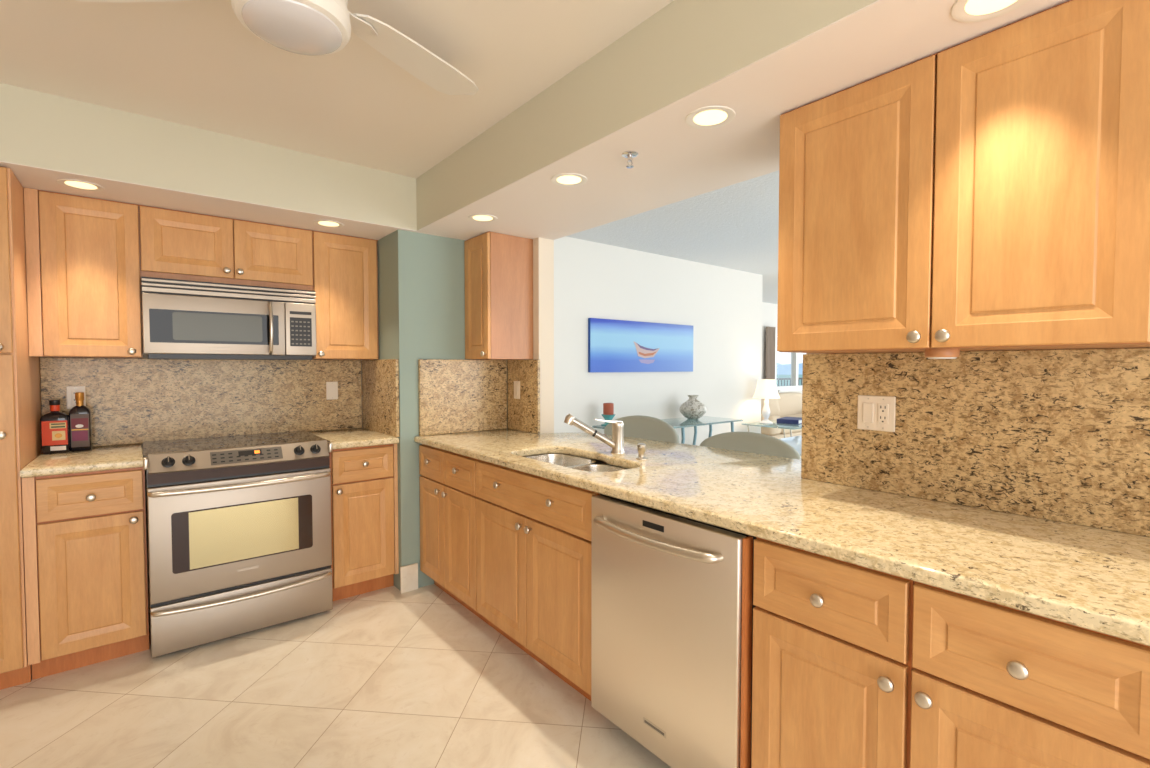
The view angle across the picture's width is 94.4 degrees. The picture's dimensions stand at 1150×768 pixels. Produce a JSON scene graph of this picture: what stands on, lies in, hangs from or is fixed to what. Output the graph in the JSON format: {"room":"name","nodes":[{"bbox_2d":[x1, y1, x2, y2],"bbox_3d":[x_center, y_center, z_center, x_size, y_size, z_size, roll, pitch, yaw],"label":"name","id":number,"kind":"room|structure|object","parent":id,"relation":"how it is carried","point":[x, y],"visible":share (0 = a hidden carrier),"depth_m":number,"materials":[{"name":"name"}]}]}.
{"room":"kitchen","nodes":[
{"label":"kitchen","id":0,"kind":"room"},
{"bbox_2d":[39,228,362,609],"bbox_3d":[-2.645,0.031,2.673,3.050,2.412,0.120,-1,2,-39],"label":"wall","id":1,"kind":"structure","parent":0,"point":[144,356],"depth_m":2.88,"materials":[{"name":"beige paint"}]},
{"bbox_2d":[56,179,104,191],"bbox_3d":[-2.144,-0.861,2.310,0.154,0.004,0.154,-1,2,-39],"label":"recessed light","id":2,"kind":"object","parent":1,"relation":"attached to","point":[70,183],"visible":1,"depth_m":2.30,"materials":[{"name":"white paint"}]},
{"bbox_2d":[24,187,142,357],"bbox_3d":[-2.358,-0.500,2.581,0.390,0.740,0.354,-1,2,-39],"label":"upper cabinet","id":3,"kind":"object","parent":1,"relation":"attached to","point":[83,274],"visible":1,"depth_m":2.46,"materials":[{"name":"brown wood"}]},
{"bbox_2d":[40,358,361,446],"bbox_3d":[-2.023,0.083,3.086,1.522,0.454,0.021,-1,2,-39],"label":"backsplash","id":4,"kind":"structure","parent":1,"relation":"attached to","point":[129,400],"depth_m":3.00,"materials":[{"name":"stone"}]},
{"bbox_2d":[66,386,85,408],"bbox_3d":[-2.508,0.067,2.675,0.070,0.114,0.008,-1,2,-39],"label":"wall outlet","id":5,"kind":"object","parent":4,"relation":"attached to","point":[70,390],"visible":0.57,"depth_m":2.66,"materials":[{"name":"beige plastic"}]},
{"bbox_2d":[71,391,79,403],"bbox_3d":[-2.507,0.067,2.673,0.033,0.066,0.003,-1,2,-39],"label":"receptacle","id":6,"kind":"object","parent":5,"relation":"attached to","point":[73,401],"depth_m":2.67,"materials":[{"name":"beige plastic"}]},
{"bbox_2d":[326,382,337,399],"bbox_3d":[-1.567,0.043,3.435,0.070,0.114,0.008,-1,2,-39],"label":"switch plate","id":7,"kind":"object","parent":4,"relation":"attached to","point":[331,387],"visible":1,"depth_m":3.43,"materials":[{"name":"beige plastic"}]},
{"bbox_2d":[0,83,416,229],"bbox_3d":[-2.309,-1.018,2.397,3.027,0.297,0.680,-1,2,-39],"label":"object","id":8,"kind":"structure","parent":1,"relation":"attached to","point":[38,129],"depth_m":2.41,"materials":[{"name":"beige paint"}]},
{"bbox_2d":[139,205,312,290],"bbox_3d":[-1.905,-0.707,2.941,0.774,0.350,0.354,-1,2,-39],"label":"upper cabinet","id":9,"kind":"object","parent":1,"relation":"attached to","point":[174,244],"visible":1,"depth_m":2.79,"materials":[{"name":"brown wood"}]},
{"bbox_2d":[141,277,316,359],"bbox_3d":[-1.870,-0.331,2.910,0.769,0.392,0.409,-1,2,-39],"label":"microwave","id":10,"kind":"object","parent":9,"relation":"attached to","point":[182,319],"visible":1,"depth_m":2.76,"materials":[{"name":"grey metal"}]},
{"bbox_2d":[0,161,468,240],"bbox_3d":[-2.017,-0.876,2.637,3.778,0.003,0.682,-1,2,-39],"label":"trim","id":11,"kind":"structure","parent":1,"relation":"attached to","point":[32,177],"depth_m":2.57,"materials":[{"name":"white paint"}]},
{"bbox_2d":[313,220,343,227],"bbox_3d":[-1.358,-0.881,2.934,0.154,0.004,0.154,-1,2,-39],"label":"recessed light","id":12,"kind":"object","parent":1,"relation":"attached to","point":[324,223],"visible":1,"depth_m":2.93,"materials":[{"name":"white paint"}]},
{"bbox_2d":[312,231,378,359],"bbox_3d":[-1.458,-0.523,3.309,0.374,0.740,0.354,-1,2,-39],"label":"upper cabinet","id":13,"kind":"object","parent":1,"relation":"attached to","point":[345,268],"visible":0.97,"depth_m":3.19,"materials":[{"name":"brown wood"}]},
{"bbox_2d":[0,584,671,767],"bbox_3d":[2.940,1.160,6.024,15.900,0.060,10.800,-1,2,-39],"label":"floor","id":14,"kind":"structure","parent":0,"point":[387,677],"depth_m":2.09,"materials":[{"name":"tile"}]},
{"bbox_2d":[0,166,40,689],"bbox_3d":[-2.592,0.197,2.209,0.466,2.110,0.654,-1,2,-39],"label":"tall cabinet","id":15,"kind":"object","parent":14,"relation":"on","point":[20,395],"visible":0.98,"depth_m":2.13,"materials":[{"name":"brown wood"}]},
{"bbox_2d":[22,467,148,679],"bbox_3d":[-2.268,0.807,2.509,0.387,0.872,0.630,-1,2,-39],"label":"base cabinet","id":16,"kind":"object","parent":14,"relation":"on","point":[85,533],"visible":0.99,"depth_m":2.29,"materials":[{"name":"brown wood"}]},
{"bbox_2d":[20,443,142,477],"bbox_3d":[-2.271,0.348,2.495,0.384,0.038,0.635,-1,2,-39],"label":"countertop","id":17,"kind":"structure","parent":16,"relation":"on","point":[99,458],"depth_m":2.33,"materials":[{"name":"stone"}]},
{"bbox_2d":[40,400,70,453],"bbox_3d":[-2.473,0.202,2.533,0.098,0.252,0.062,-1,2,-35],"label":"bottle","id":18,"kind":"object","parent":17,"relation":"on","point":[54,425],"visible":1,"depth_m":2.51,"materials":[{"name":"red glass"}]},
{"bbox_2d":[51,423,64,427],"bbox_3d":[-2.444,0.196,2.516,0.048,0.020,0.001,-1,2,-35],"label":"print","id":19,"kind":"object","parent":18,"relation":"on","point":[56,423],"depth_m":2.51},
{"bbox_2d":[52,431,64,440],"bbox_3d":[-2.443,0.244,2.518,0.046,0.044,0.001,-1,2,-35],"label":"picture","id":20,"kind":"object","parent":18,"relation":"on","point":[53,432],"depth_m":2.52},
{"bbox_2d":[69,392,91,450],"bbox_3d":[-2.422,0.183,2.606,0.078,0.285,0.057,-1,2,-35],"label":"bottle","id":21,"kind":"object","parent":17,"relation":"on","point":[80,416],"visible":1,"depth_m":2.59,"materials":[{"name":"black glass"}]},
{"bbox_2d":[143,431,332,657],"bbox_3d":[-1.779,0.768,2.829,0.786,0.930,0.710,-1,2,-39],"label":"range","id":22,"kind":"object","parent":14,"relation":"on","point":[240,532],"visible":1,"depth_m":2.58,"materials":[{"name":"grey metal"}]},
{"bbox_2d":[143,431,329,456],"bbox_3d":[-1.817,0.311,2.861,0.786,0.009,0.590,-1,2,-39],"label":"cooktop","id":23,"kind":"object","parent":22,"relation":"in","point":[162,447],"depth_m":2.81,"materials":[{"name":"grey"}]},
{"bbox_2d":[329,444,398,600],"bbox_3d":[-1.364,0.783,3.241,0.370,0.872,0.630,-1,2,-39],"label":"base cabinet","id":24,"kind":"object","parent":14,"relation":"on","point":[364,480],"visible":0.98,"depth_m":3.02,"materials":[{"name":"brown wood"}]},
{"bbox_2d":[309,428,398,448],"bbox_3d":[-1.367,0.325,3.227,0.370,0.038,0.635,-1,2,-39],"label":"countertop","id":25,"kind":"structure","parent":24,"relation":"on","point":[356,437],"depth_m":3.08,"materials":[{"name":"stone"}]},
{"bbox_2d":[419,444,569,626],"bbox_3d":[-0.489,0.788,3.085,0.630,0.872,0.692,-1,2,-39],"label":"base cabinet","id":26,"kind":"object","parent":14,"relation":"on","point":[447,482],"visible":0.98,"depth_m":2.86,"materials":[{"name":"brown wood"}]},
{"bbox_2d":[414,429,1149,645],"bbox_3d":[0.623,0.363,2.016,1.026,0.038,3.730,-1,2,-39],"label":"countertop","id":27,"kind":"structure","parent":26,"relation":"on","point":[1091,578],"depth_m":1.37,"materials":[{"name":"stone"}]},
{"bbox_2d":[526,453,627,471],"bbox_3d":[-0.002,0.466,2.414,0.345,0.192,0.695,-1,2,-39],"label":"sink","id":28,"kind":"object","parent":27,"relation":"in","point":[566,460],"visible":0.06,"depth_m":2.64,"materials":[{"name":"silver metal"}]},
{"bbox_2d":[564,413,624,453],"bbox_3d":[0.092,0.232,2.508,0.294,0.193,0.066,0,2,-11],"label":"faucet","id":29,"kind":"object","parent":27,"relation":"on","point":[617,441],"visible":1,"depth_m":2.50,"materials":[{"name":"silver metal"}]},
{"bbox_2d":[636,443,646,459],"bbox_3d":[0.294,0.299,2.364,0.053,0.068,0.048,-1,2,-39],"label":"soap dispenser","id":30,"kind":"object","parent":27,"relation":"on","point":[641,447],"visible":1,"depth_m":2.35,"materials":[{"name":"silver metal"}]},
{"bbox_2d":[476,460,599,700],"bbox_3d":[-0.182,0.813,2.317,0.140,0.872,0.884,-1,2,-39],"label":"base cabinet","id":31,"kind":"object","parent":14,"relation":"on","point":[534,533],"visible":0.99,"depth_m":2.22,"materials":[{"name":"brown wood"}]},
{"bbox_2d":[604,415,678,442],"bbox_3d":[0.594,0.705,3.549,0.511,1.011,0.650,-1,2,-39],"label":"bar stool","id":32,"kind":"object","parent":14,"relation":"on","point":[637,426],"visible":0.2,"depth_m":3.36,"materials":[{"name":"grey fabric"}]},
{"bbox_2d":[592,416,742,444],"bbox_3d":[0.879,0.760,4.837,1.500,0.824,0.510,-1,2,-39],"label":"console table","id":33,"kind":"object","parent":14,"relation":"on","point":[682,422],"visible":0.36,"depth_m":4.97,"materials":[{"name":"green glass"}]},
{"bbox_2d":[601,403,615,425],"bbox_3d":[0.287,0.260,4.566,0.124,0.193,0.124,-1,2,-39],"label":"candle holder","id":34,"kind":"object","parent":33,"relation":"on","point":[608,408],"visible":0.77,"depth_m":4.53,"materials":[{"name":"teal glass"}]},
{"bbox_2d":[603,403,613,414],"bbox_3d":[0.287,0.212,4.565,0.090,0.098,0.090,-1,2,-39],"label":"candle","id":35,"kind":"object","parent":34,"relation":"on","point":[608,408],"depth_m":4.53,"materials":[{"name":"red wax"}]},
{"bbox_2d":[679,395,706,418],"bbox_3d":[1.147,0.223,5.172,0.260,0.228,0.260,-1,2,-39],"label":"vase","id":36,"kind":"object","parent":33,"relation":"on","point":[692,408],"visible":1,"depth_m":5.09,"materials":[{"name":"white ceramic"}]},
{"bbox_2d":[591,494,755,767],"bbox_3d":[0.465,0.831,1.847,0.666,0.866,0.641,-1,2,-39],"label":"dishwasher","id":37,"kind":"object","parent":14,"relation":"on","point":[672,606],"visible":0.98,"depth_m":1.62,"materials":[{"name":"silver metal"}]},
{"bbox_2d":[700,432,800,459],"bbox_3d":[1.092,0.741,2.975,0.511,0.976,0.618,-1,2,-39],"label":"bar stool","id":38,"kind":"object","parent":14,"relation":"on","point":[751,442],"visible":0.19,"depth_m":2.81,"materials":[{"name":"grey fabric"}]},
{"bbox_2d":[742,419,801,437],"bbox_3d":[2.436,0.789,6.093,0.920,0.682,0.640,-1,2,-39],"label":"side table","id":39,"kind":"object","parent":14,"relation":"on","point":[775,424],"visible":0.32,"depth_m":5.84,"materials":[{"name":"green glass"}]},
{"bbox_2d":[753,379,779,423],"bbox_3d":[2.179,0.199,6.059,0.300,0.500,0.300,-1,2,-39],"label":"table lamp","id":40,"kind":"object","parent":39,"relation":"on","point":[766,389],"visible":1,"depth_m":5.98,"materials":[{"name":"white ceramic"}]},
{"bbox_2d":[777,417,801,424],"bbox_3d":[2.506,0.421,6.141,0.240,0.050,0.340,1,2,39],"label":"book","id":41,"kind":"object","parent":39,"relation":"on","point":[784,420],"visible":0.87,"depth_m":6.02,"materials":[{"name":"blue paper"}]},
{"bbox_2d":[761,392,801,438],"bbox_3d":[3.209,0.615,8.059,2.400,0.900,0.950,-1,2,-39],"label":"sofa","id":42,"kind":"object","parent":14,"relation":"on","point":[790,403],"visible":0.23,"depth_m":8.38,"materials":[{"name":"beige fabric"}]},
{"bbox_2d":[761,399,779,415],"bbox_3d":[2.824,0.278,7.807,0.480,0.427,0.202,-1,2,-39],"label":"throw pillow","id":43,"kind":"object","parent":42,"relation":"on","point":[773,404],"visible":0.25,"depth_m":7.73,"materials":[{"name":"beige fabric"}]},
{"bbox_2d":[780,414,801,417],"bbox_3d":[3.652,0.568,8.249,0.910,0.140,0.690,-1,2,-39],"label":"seat cushion","id":44,"kind":"object","parent":42,"relation":"on","point":[781,415],"depth_m":8.36,"materials":[{"name":"beige fabric"}]},
{"bbox_2d":[780,417,801,433],"bbox_3d":[2.929,0.587,7.664,0.910,0.140,0.690,-1,2,-39],"label":"seat cushion","id":45,"kind":"object","parent":42,"relation":"on","point":[787,431],"depth_m":7.29,"materials":[{"name":"beige fabric"}]},
{"bbox_2d":[776,378,801,385],"bbox_3d":[4.395,0.406,12.071,5.800,1.060,0.040,-1,2,-39],"label":"balcony railing","id":46,"kind":"object","parent":14,"relation":"on","point":[778,379],"visible":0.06,"depth_m":12.48,"materials":[{"name":"grey metal"}]},
{"bbox_2d":[780,435,801,455],"bbox_3d":[2.280,0.825,3.966,1.700,0.742,1.350,-1,2,-39],"label":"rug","id":47,"kind":"object","parent":14,"relation":"on","point":[795,442],"visible":0.02,"depth_m":4.15,"materials":[{"name":"blue fabric"}]},
{"bbox_2d":[751,537,913,767],"bbox_3d":[0.816,0.840,1.474,0.630,0.872,0.378,-1,2,-39],"label":"base cabinet","id":48,"kind":"object","parent":14,"relation":"on","point":[832,668],"visible":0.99,"depth_m":1.28,"materials":[{"name":"brown wood"}]},
{"bbox_2d":[910,581,1149,767],"bbox_3d":[1.055,0.850,1.179,0.630,0.872,0.378,-1,2,-39],"label":"base cabinet","id":49,"kind":"object","parent":14,"relation":"on","point":[993,685],"visible":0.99,"depth_m":1.00,"materials":[{"name":"brown wood"}]},
{"bbox_2d":[0,0,778,303],"bbox_3d":[2.007,-1.296,5.189,13.500,0.080,10.600,-1,2,-39],"label":"ceiling","id":50,"kind":"structure","parent":0,"point":[193,63],"depth_m":2.01,"materials":[{"name":"white paint"}]},
{"bbox_2d":[76,0,477,94],"bbox_3d":[-0.616,-1.003,1.285,1.174,0.256,1.107,-1,2,-39],"label":"ceiling fan","id":51,"kind":"object","parent":50,"relation":"hanging from","point":[303,27],"visible":1,"depth_m":1.38,"materials":[{"name":"white paint"}]},
{"bbox_2d":[376,230,507,589],"bbox_3d":[-0.971,0.149,3.618,0.735,2.115,0.765,-1,2,-39],"label":"wall","id":52,"kind":"structure","parent":0,"point":[421,277],"depth_m":3.16,"materials":[{"name":"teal paint"}]},
{"bbox_2d":[362,359,398,436],"bbox_3d":[-1.222,0.075,3.324,0.019,0.454,0.615,-1,2,-39],"label":"backsplash","id":53,"kind":"structure","parent":52,"relation":"attached to","point":[380,378],"depth_m":3.27,"materials":[{"name":"stone"}]},
{"bbox_2d":[400,563,417,592],"bbox_3d":[-0.979,1.145,3.142,0.105,0.155,0.015,-1,2,-39],"label":"baseboard","id":54,"kind":"structure","parent":52,"relation":"attached to","point":[408,573],"depth_m":3.13,"materials":[{"name":"ceramic"}]},
{"bbox_2d":[418,359,506,435],"bbox_3d":[-0.689,0.075,3.337,0.600,0.454,0.020,-1,2,-39],"label":"backsplash","id":55,"kind":"structure","parent":52,"relation":"attached to","point":[456,396],"depth_m":3.31,"materials":[{"name":"stone"}]},
{"bbox_2d":[416,0,877,229],"bbox_3d":[0.865,-0.989,1.480,0.753,0.297,6.100,-1,2,-39],"label":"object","id":56,"kind":"structure","parent":52,"relation":"attached to","point":[686,46],"depth_m":1.74,"materials":[{"name":"beige paint"}]},
{"bbox_2d":[554,236,762,445],"bbox_3d":[0.741,-0.051,5.220,3.720,2.412,0.120,-1,2,-39],"label":"wall","id":57,"kind":"structure","parent":0,"point":[722,305],"depth_m":5.17,"materials":[{"name":"white paint"}]},
{"bbox_2d":[588,318,692,371],"bbox_3d":[0.668,-0.350,5.053,1.399,0.472,0.031,-1,2,-39],"label":"painting","id":58,"kind":"object","parent":57,"relation":"attached to","point":[613,345],"visible":1,"depth_m":4.97,"materials":[{"name":"blue fabric"}]},
{"bbox_2d":[762,302,801,392],"bbox_3d":[3.435,-0.181,9.279,5.580,2.412,0.100,-1,2,-39],"label":"wall","id":59,"kind":"structure","parent":0,"point":[769,310],"depth_m":9.04,"materials":[{"name":"white paint"}]},
{"bbox_2d":[765,327,775,378],"bbox_3d":[3.313,-0.442,9.017,0.250,1.050,0.037,-1,2,-39],"label":"framed picture","id":60,"kind":"object","parent":59,"relation":"attached to","point":[770,331],"visible":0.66,"depth_m":8.99,"materials":[{"name":"brown wood"}]},
{"bbox_2d":[775,328,801,391],"bbox_3d":[4.519,-0.448,10.078,2.880,1.105,0.190,-1,2,-39],"label":"window","id":61,"kind":"structure","parent":59,"relation":"in","point":[794,386],"depth_m":9.64,"materials":[{"name":"white paint"}]},
{"bbox_2d":[525,237,1149,468],"bbox_3d":[1.101,0.210,1.735,0.115,2.115,6.300,-1,2,-39],"label":"wall","id":62,"kind":"structure","parent":0,"point":[543,249],"depth_m":3.29,"materials":[{"name":"beige paint"}]},
{"bbox_2d":[468,214,496,221],"bbox_3d":[-0.489,-0.878,2.820,0.154,0.004,0.154,-1,2,-39],"label":"recessed light","id":63,"kind":"object","parent":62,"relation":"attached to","point":[473,217],"visible":1,"depth_m":2.81,"materials":[{"name":"white paint"}]},
{"bbox_2d":[464,231,532,359],"bbox_3d":[-0.487,-0.523,3.303,0.348,0.740,0.294,-1,2,-39],"label":"upper cabinet","id":64,"kind":"object","parent":62,"relation":"attached to","point":[498,266],"visible":1,"depth_m":3.20,"materials":[{"name":"brown wood"}]},
{"bbox_2d":[507,360,539,433],"bbox_3d":[-0.330,0.073,3.389,0.020,0.454,0.349,-1,2,-39],"label":"backsplash","id":65,"kind":"structure","parent":62,"relation":"attached to","point":[524,412],"depth_m":3.36,"materials":[{"name":"stone"}]},
{"bbox_2d":[514,381,519,398],"bbox_3d":[-0.375,0.038,3.421,0.008,0.114,0.070,-1,2,-39],"label":"switch plate","id":66,"kind":"object","parent":65,"relation":"attached to","point":[516,383],"visible":1,"depth_m":3.41,"materials":[{"name":"beige plastic"}]},
{"bbox_2d":[551,173,586,185],"bbox_3d":[-0.025,-0.859,2.244,0.154,0.004,0.154,-1,2,-39],"label":"recessed light","id":67,"kind":"object","parent":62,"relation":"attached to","point":[565,180],"visible":1,"depth_m":2.24,"materials":[{"name":"white paint"}]},
{"bbox_2d":[417,0,1069,239],"bbox_3d":[1.080,-0.830,1.220,0.749,0.003,5.418,-1,2,-39],"label":"soffit","id":68,"kind":"structure","parent":62,"relation":"attached to","point":[676,161],"depth_m":1.82,"materials":[{"name":"white paint"}]},
{"bbox_2d":[622,150,637,167],"bbox_3d":[0.203,-0.828,1.972,0.062,0.049,0.062,-1,2,-39],"label":"sprinkler head","id":69,"kind":"object","parent":68,"relation":"attached to","point":[630,154],"visible":1,"depth_m":1.96},
{"bbox_2d":[685,106,735,128],"bbox_3d":[0.428,-0.841,1.684,0.154,0.004,0.154,-1,2,-39],"label":"recessed light","id":70,"kind":"object","parent":68,"relation":"in","point":[713,118],"visible":1,"depth_m":1.68,"materials":[{"name":"white paint"}]},
{"bbox_2d":[951,0,1028,22],"bbox_3d":[0.899,-0.824,1.140,0.154,0.004,0.154,-1,2,-39],"label":"recessed light","id":71,"kind":"object","parent":68,"relation":"in","point":[974,10],"visible":1,"depth_m":1.17,"materials":[{"name":"white paint"}]},
{"bbox_2d":[777,0,1149,353],"bbox_3d":[1.007,-0.464,1.452,0.366,0.740,0.806,-1,2,-39],"label":"upper cabinet","id":72,"kind":"object","parent":62,"relation":"attached to","point":[989,191],"visible":0.99,"depth_m":1.26,"materials":[{"name":"brown wood"}]},
{"bbox_2d":[925,348,959,358],"bbox_3d":[0.958,-0.078,1.389,0.076,0.027,0.076,-1,2,-39],"label":"puck light","id":73,"kind":"object","parent":72,"relation":"attached to","point":[944,353],"visible":1,"depth_m":1.36,"materials":[{"name":"brown plastic"}]},
{"bbox_2d":[801,348,1149,536],"bbox_3d":[1.369,0.140,1.299,0.021,0.454,1.688,-1,2,-39],"label":"backsplash","id":74,"kind":"structure","parent":62,"relation":"attached to","point":[1060,435],"depth_m":1.50,"materials":[{"name":"stone"}]},
{"bbox_2d":[857,395,895,431],"bbox_3d":[0.987,0.096,1.746,0.008,0.114,0.116,-1,2,-39],"label":"switch plate","id":75,"kind":"object","parent":74,"relation":"attached to","point":[877,413],"visible":1,"depth_m":1.74,"materials":[{"name":"beige plastic"}]},
{"bbox_2d":[877,403,888,423],"bbox_3d":[1.000,0.097,1.728,0.003,0.066,0.033,-1,2,-39],"label":"receptacle","id":76,"kind":"object","parent":75,"relation":"attached to","point":[882,408],"depth_m":1.73,"materials":[{"name":"beige plastic"}]},
{"label":"outside","id":77,"kind":"structure","parent":0,"visible":0},
{"bbox_2d":[776,374,802,385],"bbox_3d":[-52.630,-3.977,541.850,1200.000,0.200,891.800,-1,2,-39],"label":"ground","id":78,"kind":"structure","parent":77,"point":[799,375],"depth_m":521.80,"materials":[{"name":"green"}]},
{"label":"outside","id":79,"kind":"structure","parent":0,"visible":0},
{"bbox_2d":[776,363,802,374],"bbox_3d":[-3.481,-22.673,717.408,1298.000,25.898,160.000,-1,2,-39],"label":"hills","id":80,"kind":"structure","parent":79,"point":[785,369],"depth_m":928.51,"materials":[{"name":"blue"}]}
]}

